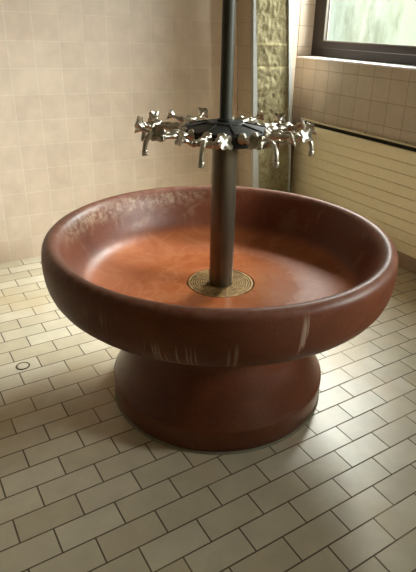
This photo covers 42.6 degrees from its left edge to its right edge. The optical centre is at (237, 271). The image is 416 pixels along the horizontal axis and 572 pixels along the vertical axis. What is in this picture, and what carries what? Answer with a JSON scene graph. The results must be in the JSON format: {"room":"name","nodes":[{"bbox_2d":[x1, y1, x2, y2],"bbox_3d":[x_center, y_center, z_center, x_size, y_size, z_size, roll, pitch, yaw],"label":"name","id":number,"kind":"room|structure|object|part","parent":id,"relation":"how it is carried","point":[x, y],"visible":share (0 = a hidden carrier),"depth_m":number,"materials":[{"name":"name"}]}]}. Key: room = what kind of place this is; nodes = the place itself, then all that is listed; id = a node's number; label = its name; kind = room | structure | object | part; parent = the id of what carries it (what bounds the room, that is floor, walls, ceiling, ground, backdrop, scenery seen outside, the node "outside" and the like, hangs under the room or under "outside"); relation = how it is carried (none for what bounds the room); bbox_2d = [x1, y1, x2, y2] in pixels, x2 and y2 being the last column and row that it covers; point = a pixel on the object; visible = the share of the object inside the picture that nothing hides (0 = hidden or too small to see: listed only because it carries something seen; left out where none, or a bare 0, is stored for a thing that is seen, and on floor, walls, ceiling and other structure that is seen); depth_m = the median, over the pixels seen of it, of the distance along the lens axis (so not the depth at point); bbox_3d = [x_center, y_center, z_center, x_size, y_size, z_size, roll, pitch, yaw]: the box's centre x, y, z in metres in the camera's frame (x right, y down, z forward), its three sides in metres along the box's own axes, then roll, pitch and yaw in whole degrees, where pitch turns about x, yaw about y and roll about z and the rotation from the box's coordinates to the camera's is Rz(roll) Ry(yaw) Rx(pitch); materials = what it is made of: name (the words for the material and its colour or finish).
{"room":"communal washroom","nodes":[
{"label":"communal washroom","id":0,"kind":"room"},
{"bbox_2d":[0,0,236,262],"bbox_3d":[-1.782,-1.245,2.938,4.090,2.600,0.310,-13,29,-31],"label":"wall","id":1,"kind":"structure","parent":0,"point":[77,77],"depth_m":3.46,"materials":[{"name":"beige tile"}]},
{"bbox_2d":[0,256,415,571],"bbox_3d":[-0.042,0.875,1.750,4.960,0.120,5.560,-13,29,-31],"label":"floor","id":2,"kind":"structure","parent":0,"point":[82,489],"depth_m":1.92,"materials":[{"name":"beige tile"}]},
{"bbox_2d":[16,362,29,369],"bbox_3d":[-0.991,0.437,2.466,0.063,0.002,0.063,-13,29,-31],"label":"cap","id":3,"kind":"object","parent":2,"relation":"on","point":[23,365],"visible":1,"depth_m":2.46,"materials":[{"name":"white plastic"}]},
{"bbox_2d":[41,185,397,454],"bbox_3d":[-0.073,0.168,2.266,1.369,0.730,1.369,24,32,39],"label":"sink","id":4,"kind":"object","parent":2,"relation":"on","point":[194,372],"depth_m":2.06,"materials":[{"name":"brown ceramic"}]},
{"bbox_2d":[41,185,397,366],"bbox_3d":[-0.065,-0.006,2.186,1.369,0.345,1.369,-13,29,-31],"label":"bowl","id":5,"kind":"object","parent":4,"relation":"on","point":[120,267],"depth_m":2.14,"materials":[{"name":"brown ceramic"}]},
{"bbox_3d":[-0.068,0.055,2.214,0.271,0.026,0.271,-13,29,-31],"label":"drain grate","id":6,"kind":"part","parent":4,"relation":"part of","materials":[{"name":"gold metal"}]},
{"bbox_2d":[134,0,315,287],"bbox_3d":[-0.026,-0.897,1.777,0.660,2.123,0.660,-13,29,-31],"label":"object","id":7,"kind":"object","parent":4,"relation":"on","point":[226,134],"depth_m":1.91,"materials":[{"name":"metal"}]},
{"bbox_2d":[134,111,188,140],"bbox_3d":[-0.288,-0.536,2.002,0.204,0.103,0.204,-13,29,-31],"label":"mixer tap","id":8,"kind":"object","parent":7,"relation":"on","point":[153,120],"depth_m":1.99,"materials":[{"name":"silver metal"}]},
{"bbox_2d":[135,120,194,155],"bbox_3d":[-0.246,-0.459,1.837,0.180,0.103,0.191,-13,29,-31],"label":"mixer tap","id":9,"kind":"object","parent":7,"relation":"on","point":[155,134],"depth_m":1.81,"materials":[{"name":"silver metal"}]},
{"bbox_2d":[166,107,207,122],"bbox_3d":[-0.172,-0.594,2.139,0.191,0.103,0.180,-13,29,-31],"label":"mixer tap","id":10,"kind":"object","parent":7,"relation":"on","point":[202,112],"depth_m":2.13,"materials":[{"name":"silver metal"}]},
{"bbox_2d":[175,131,232,167],"bbox_3d":[-0.097,-0.405,1.734,0.204,0.103,0.204,-13,29,-31],"label":"mixer tap","id":11,"kind":"object","parent":7,"relation":"on","point":[216,140],"depth_m":1.70,"materials":[{"name":"silver metal"}]},
{"bbox_2d":[232,110,264,122],"bbox_3d":[0.010,-0.605,2.180,0.204,0.103,0.204,-13,29,-31],"label":"mixer tap","id":12,"kind":"object","parent":7,"relation":"on","point":[259,115],"depth_m":2.18,"materials":[{"name":"silver metal"}]},
{"bbox_2d":[237,132,295,167],"bbox_3d":[0.085,-0.416,1.775,0.191,0.103,0.180,-13,29,-31],"label":"mixer tap","id":13,"kind":"object","parent":7,"relation":"on","point":[247,140],"depth_m":1.75,"materials":[{"name":"silver metal"}]},
{"bbox_2d":[254,113,305,131],"bbox_3d":[0.159,-0.551,2.077,0.180,0.103,0.191,-13,29,-31],"label":"mixer tap","id":14,"kind":"object","parent":7,"relation":"on","point":[280,123],"depth_m":2.05,"materials":[{"name":"silver metal"}]},
{"bbox_2d":[264,122,315,155],"bbox_3d":[0.201,-0.474,1.912,0.204,0.103,0.204,-13,29,-31],"label":"mixer tap","id":15,"kind":"object","parent":7,"relation":"on","point":[304,135],"depth_m":1.89,"materials":[{"name":"silver metal"}]},
{"bbox_2d":[236,0,300,191],"bbox_3d":[0.162,-1.614,3.928,0.541,2.600,0.365,-13,29,-31],"label":"pillar","id":16,"kind":"structure","parent":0,"point":[272,15],"depth_m":3.86,"materials":[{"name":"stone"}]},
{"bbox_2d":[251,0,258,187],"bbox_3d":[0.130,-1.518,3.717,0.226,2.600,0.026,-13,29,-31],"label":"trim","id":17,"kind":"structure","parent":16,"relation":"attached to","point":[255,171],"depth_m":3.80,"materials":[{"name":"white paint"}]},
{"bbox_2d":[290,0,415,189],"bbox_3d":[1.923,-0.848,2.427,0.300,2.600,5.410,-13,29,-31],"label":"wall","id":18,"kind":"structure","parent":0,"point":[374,100],"depth_m":3.81,"materials":[{"name":"beige tile"}]},
{"bbox_2d":[287,0,292,192],"bbox_3d":[0.371,-1.575,3.864,0.276,2.600,0.026,-13,29,-31],"label":"trim","id":19,"kind":"structure","parent":18,"relation":"attached to","point":[289,2],"depth_m":3.90,"materials":[{"name":"white paint"}]},
{"bbox_2d":[290,118,415,258],"bbox_3d":[1.276,-0.372,3.315,0.064,0.709,2.900,-13,29,-31],"label":"radiator","id":20,"kind":"object","parent":18,"relation":"attached to","point":[373,177],"visible":0.84,"depth_m":3.77,"materials":[{"name":"beige metal"}]},
{"bbox_2d":[296,0,415,69],"bbox_3d":[0.896,-2.018,3.543,0.222,1.183,1.195,-13,29,-31],"label":"window","id":21,"kind":"structure","parent":18,"relation":"in","point":[404,55],"depth_m":3.86,"materials":[{"name":"black metal"}]},
{"bbox_3d":[0.856,-1.483,3.777,0.182,0.013,1.195,-13,29,-31],"label":"sill","id":22,"kind":"part","parent":21,"relation":"part of","materials":[{"name":"stone"}]},
{"bbox_3d":[0.948,-2.035,3.573,0.047,1.033,1.021,-13,29,-31],"label":"frame","id":23,"kind":"part","parent":21,"relation":"part of","materials":[{"name":"brown wood"}]},
{"bbox_2d":[396,250,415,272],"bbox_3d":[1.780,0.334,2.803,0.022,0.130,5.260,-13,29,-31],"label":"baseboard","id":24,"kind":"structure","parent":18,"relation":"attached to","point":[405,261],"depth_m":3.64,"materials":[{"name":"brown tile"}]},
{"label":"outside","id":25,"kind":"structure","parent":0,"visible":0},
{"bbox_2d":[328,0,415,65],"bbox_3d":[2.287,-1.141,4.001,0.150,2.050,11.000,-13,29,-31],"label":"wall","id":26,"kind":"structure","parent":25,"point":[365,21],"depth_m":5.02,"materials":[{"name":"glass"}]}
]}

